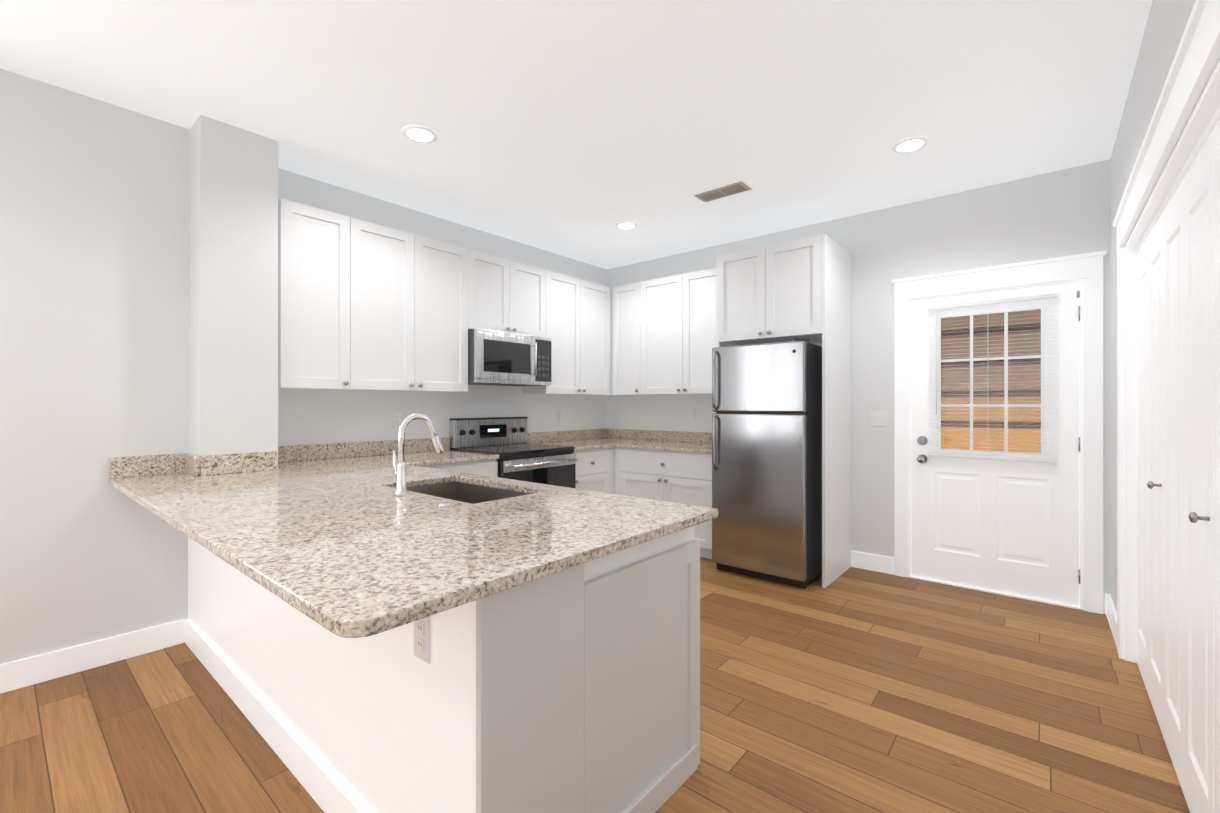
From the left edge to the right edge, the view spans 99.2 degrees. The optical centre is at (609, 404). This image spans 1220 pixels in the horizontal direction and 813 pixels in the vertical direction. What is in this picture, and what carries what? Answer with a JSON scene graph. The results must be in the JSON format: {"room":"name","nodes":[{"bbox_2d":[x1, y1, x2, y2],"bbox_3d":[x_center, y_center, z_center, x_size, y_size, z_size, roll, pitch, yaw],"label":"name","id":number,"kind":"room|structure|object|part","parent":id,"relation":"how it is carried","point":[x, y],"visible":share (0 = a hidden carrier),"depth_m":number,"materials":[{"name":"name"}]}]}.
{"room":"kitchen","nodes":[
{"label":"kitchen","id":0,"kind":"room"},
{"bbox_2d":[0,68,189,693],"bbox_3d":[-3.365,-0.107,1.527,0.116,2.743,3.360,0,0,40],"label":"wall","id":1,"kind":"structure","parent":0,"point":[94,285],"depth_m":2.48,"materials":[{"name":"white paint"}]},
{"bbox_2d":[110,428,711,478],"bbox_3d":[-0.668,0.310,3.628,1.651,0.102,3.950,0,0,40],"label":"backsplash","id":2,"kind":"structure","parent":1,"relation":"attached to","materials":[{"name":"beige stone"}]},
{"bbox_2d":[190,114,277,469],"bbox_3d":[-2.154,-0.107,2.932,0.470,2.743,0.350,0,0,40],"label":"column","id":3,"kind":"structure","parent":0,"point":[233,289],"depth_m":2.76,"materials":[{"name":"white paint"}]},
{"bbox_2d":[278,168,606,445],"bbox_3d":[-1.127,-0.106,4.446,0.100,2.743,3.290,0,0,40],"label":"wall","id":4,"kind":"structure","parent":0,"point":[307,417],"depth_m":3.94,"materials":[{"name":"white paint"}]},
{"bbox_2d":[278,198,353,389],"bbox_3d":[-1.878,-0.639,3.216,0.323,1.082,0.389,0,0,40],"label":"upper cabinet","id":5,"kind":"object","parent":4,"relation":"attached to","point":[316,245],"depth_m":3.11,"materials":[{"name":"white paint"}]},
{"bbox_2d":[392,412,401,427],"bbox_3d":[-1.570,0.110,3.832,0.008,0.115,0.070,0,0,40],"label":"electrical outlet","id":6,"kind":"object","parent":4,"relation":"attached to","point":[396,419],"visible":0.9,"depth_m":3.83,"materials":[{"name":"white plastic"}]},
{"bbox_2d":[347,218,469,391],"bbox_3d":[-1.475,-0.639,3.698,0.323,1.082,0.869,0,0,40],"label":"upper cabinet","id":7,"kind":"object","parent":4,"relation":"attached to","point":[365,306],"depth_m":3.56,"materials":[{"name":"white paint"}]},
{"bbox_2d":[470,249,549,337],"bbox_3d":[-0.939,-0.878,4.338,0.323,0.602,0.797,0,0,40],"label":"upper cabinet","id":8,"kind":"object","parent":4,"relation":"attached to","point":[506,295],"depth_m":4.22,"materials":[{"name":"white paint"}]},
{"bbox_2d":[468,328,550,385],"bbox_3d":[-0.889,-0.370,4.303,0.442,0.406,0.780,0,0,40],"label":"microwave","id":9,"kind":"object","parent":8,"relation":"attached to","point":[497,358],"visible":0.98,"depth_m":4.13,"materials":[{"name":"silver metal"}]},
{"bbox_2d":[557,411,561,422],"bbox_3d":[-0.498,0.120,5.112,0.008,0.115,0.070,0,0,40],"label":"electrical outlet","id":10,"kind":"object","parent":4,"relation":"attached to","point":[559,416],"visible":1,"depth_m":5.11,"materials":[{"name":"white plastic"}]},
{"bbox_2d":[522,271,609,394],"bbox_3d":[-0.401,-0.638,4.980,0.323,1.082,0.877,0,0,40],"label":"upper cabinet","id":11,"kind":"object","parent":4,"relation":"attached to","point":[579,308],"depth_m":4.86,"materials":[{"name":"white paint"}]},
{"bbox_2d":[0,0,1152,268],"bbox_3d":[-0.516,-1.508,1.515,4.800,0.060,7.400,0,0,40],"label":"ceiling","id":12,"kind":"structure","parent":0,"point":[578,130],"depth_m":2.47,"materials":[{"name":"white paint"}]},
{"bbox_2d":[402,125,437,142],"bbox_3d":[-1.038,-1.474,2.839,0.184,0.006,0.184,0,0,40],"label":"recessed light","id":13,"kind":"object","parent":12,"relation":"in","point":[419,134],"visible":1,"depth_m":2.83,"materials":[{"name":"white paint"}]},
{"bbox_2d":[615,222,636,229],"bbox_3d":[0.133,-1.474,4.284,0.184,0.006,0.184,0,0,40],"label":"recessed light","id":14,"kind":"object","parent":12,"relation":"in","point":[626,225],"visible":1,"depth_m":4.27,"materials":[{"name":"white paint"}]},
{"bbox_2d":[694,181,751,202],"bbox_3d":[0.782,-1.475,3.610,0.360,0.006,0.160,0,0,40],"label":"ceiling vent","id":15,"kind":"object","parent":12,"relation":"in","point":[724,191],"visible":1,"depth_m":3.60,"materials":[{"name":"grey metal"}]},
{"bbox_2d":[892,136,928,152],"bbox_3d":[1.706,-1.474,2.954,0.184,0.006,0.184,0,0,40],"label":"recessed light","id":16,"kind":"object","parent":12,"relation":"in","point":[910,144],"visible":1,"depth_m":2.94,"materials":[{"name":"white paint"}]},
{"bbox_2d":[0,557,1189,812],"bbox_3d":[-0.516,1.295,1.515,4.800,0.060,7.400,0,0,40],"label":"floor","id":17,"kind":"structure","parent":0,"point":[852,689],"depth_m":2.08,"materials":[{"name":"brown wood"}]},
{"bbox_2d":[422,464,445,469],"bbox_3d":[-1.434,0.829,3.510,0.628,0.872,0.281,0,0,40],"label":"base cabinet","id":18,"kind":"object","parent":17,"relation":"on","point":[443,466],"depth_m":3.42,"materials":[{"name":"white paint"}]},
{"bbox_2d":[109,414,717,637],"bbox_3d":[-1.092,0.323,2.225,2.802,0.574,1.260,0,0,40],"label":"countertop","id":19,"kind":"structure","parent":18,"relation":"on","point":[357,539],"depth_m":1.00,"materials":[{"name":"beige stone"}]},
{"bbox_2d":[392,414,450,506],"bbox_3d":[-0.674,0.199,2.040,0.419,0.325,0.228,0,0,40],"label":"faucet","id":20,"kind":"object","parent":19,"relation":"on","point":[401,493],"depth_m":2.06,"materials":[{"name":"silver metal"}]},
{"bbox_2d":[406,481,528,503],"bbox_3d":[-0.643,0.501,2.267,0.752,0.218,0.442,0,0,40],"label":"sink","id":21,"kind":"object","parent":19,"relation":"in","point":[473,492],"depth_m":2.53,"materials":[{"name":"silver metal"}]},
{"bbox_2d":[185,526,699,812],"bbox_3d":[-0.956,0.830,2.309,2.602,0.875,0.982,0,0,40],"label":"base cabinet","id":22,"kind":"object","parent":17,"relation":"on","point":[575,689],"depth_m":1.46,"materials":[{"name":"white paint"}]},
{"bbox_2d":[413,616,429,663],"bbox_3d":[-0.461,0.565,1.269,0.070,0.115,0.008,0,0,40],"label":"outlet","id":23,"kind":"object","parent":22,"relation":"attached to","point":[421,639],"visible":0.85,"depth_m":1.26,"materials":[{"name":"white plastic"}]},
{"bbox_2d":[446,459,497,476],"bbox_3d":[-1.197,0.829,3.792,0.628,0.872,0.457,0,0,40],"label":"base cabinet","id":24,"kind":"object","parent":17,"relation":"on","point":[484,467],"depth_m":3.64,"materials":[{"name":"white paint"}]},
{"bbox_2d":[449,417,577,487],"bbox_3d":[-0.760,0.688,4.221,0.745,1.155,0.760,0,0,40],"label":"electric range","id":25,"kind":"object","parent":17,"relation":"on","point":[505,440],"visible":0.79,"depth_m":4.18,"materials":[{"name":"silver metal"}]},
{"bbox_2d":[574,447,621,494],"bbox_3d":[-0.345,0.829,4.756,0.698,0.872,0.590,0,0,40],"label":"base cabinet","id":26,"kind":"object","parent":17,"relation":"on","point":[599,470],"depth_m":4.64,"materials":[{"name":"white paint"}]},
{"bbox_2d":[622,448,711,558],"bbox_3d":[0.635,0.829,4.703,1.008,0.872,0.628,0,0,40],"label":"base cabinet","id":27,"kind":"object","parent":17,"relation":"on","point":[677,477],"depth_m":4.38,"materials":[{"name":"white paint"}]},
{"bbox_2d":[712,338,821,588],"bbox_3d":[1.270,0.407,4.001,0.703,1.716,0.833,0,0,40],"label":"refrigerator","id":28,"kind":"object","parent":17,"relation":"on","point":[767,456],"visible":0.96,"depth_m":3.69,"materials":[{"name":"silver metal"}]},
{"bbox_2d":[607,159,1109,613],"bbox_3d":[1.764,-0.106,4.238,4.800,2.743,0.136,0,0,40],"label":"wall","id":29,"kind":"structure","parent":0,"point":[1060,213],"depth_m":3.89,"materials":[{"name":"white paint"}]},
{"bbox_2d":[690,410,695,421],"bbox_3d":[0.792,0.105,4.978,0.070,0.115,0.008,0,0,40],"label":"outlet","id":30,"kind":"object","parent":29,"relation":"attached to","point":[692,415],"visible":1,"depth_m":4.97,"materials":[{"name":"white plastic"}]},
{"bbox_2d":[592,234,850,587],"bbox_3d":[0.715,0.043,4.615,2.504,2.445,0.661,0,0,40],"label":"upper cabinet","id":31,"kind":"object","parent":29,"relation":"attached to","point":[668,334],"visible":1,"depth_m":3.99,"materials":[{"name":"white paint"}]},
{"bbox_2d":[870,411,886,425],"bbox_3d":[2.034,0.105,3.937,0.116,0.115,0.010,0,0,40],"label":"light switch","id":32,"kind":"object","parent":29,"relation":"attached to","point":[878,418],"visible":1,"depth_m":3.94,"materials":[{"name":"white plastic"}]},
{"bbox_2d":[911,281,1079,606],"bbox_3d":[2.555,0.243,3.499,0.928,2.020,0.124,0,0,40],"label":"exterior door","id":33,"kind":"structure","parent":29,"relation":"in","point":[1008,527],"depth_m":3.47,"materials":[{"name":"white paint"}]},
{"bbox_3d":[2.576,-0.152,3.535,0.570,0.950,0.003,0,0,40],"label":"door glass","id":34,"kind":"part","parent":33,"relation":"part of","materials":[{"name":"clear glass"}]},
{"bbox_2d":[927,293,1056,464],"bbox_3d":[2.544,-0.160,3.497,0.702,1.085,0.046,0,0,40],"label":"door blind","id":35,"kind":"object","parent":33,"relation":"attached to","point":[1005,300],"visible":0.81,"depth_m":3.49,"materials":[{"name":"white plastic"}]},
{"bbox_3d":[2.555,0.203,3.470,0.891,1.815,0.079,0,0,40],"label":"door hardware","id":36,"kind":"part","parent":33,"relation":"part of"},
{"bbox_2d":[892,251,1106,613],"bbox_3d":[2.581,0.171,3.541,1.154,2.189,0.147,0,0,40],"label":"door frame","id":37,"kind":"structure","parent":29,"relation":"attached to","point":[1085,270],"depth_m":3.26,"materials":[{"name":"white paint"}]},
{"bbox_2d":[1105,0,1219,646],"bbox_3d":[1.035,-0.107,0.218,0.756,2.743,7.003,0,0,40],"label":"wall","id":38,"kind":"structure","parent":0,"point":[1167,22],"depth_m":2.34,"materials":[{"name":"white paint"}]},
{"bbox_2d":[1113,0,1219,662],"bbox_3d":[1.839,0.163,1.668,0.144,2.203,2.528,0,0,40],"label":"trim","id":39,"kind":"structure","parent":38,"relation":"attached to","point":[1197,55],"depth_m":2.01,"materials":[{"name":"white paint"}]},
{"bbox_2d":[1136,120,1219,812],"bbox_3d":[1.839,0.263,1.669,0.070,1.980,2.277,0,0,40],"label":"bifold closet door","id":40,"kind":"structure","parent":38,"relation":"in","point":[1178,458],"depth_m":1.67,"materials":[{"name":"white paint"}]},
{"label":"outside","id":41,"kind":"structure","parent":0,"visible":0},
{"bbox_2d":[941,309,1040,452],"bbox_3d":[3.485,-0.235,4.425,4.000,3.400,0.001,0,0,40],"label":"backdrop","id":42,"kind":"structure","parent":41,"point":[991,378],"depth_m":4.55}
]}

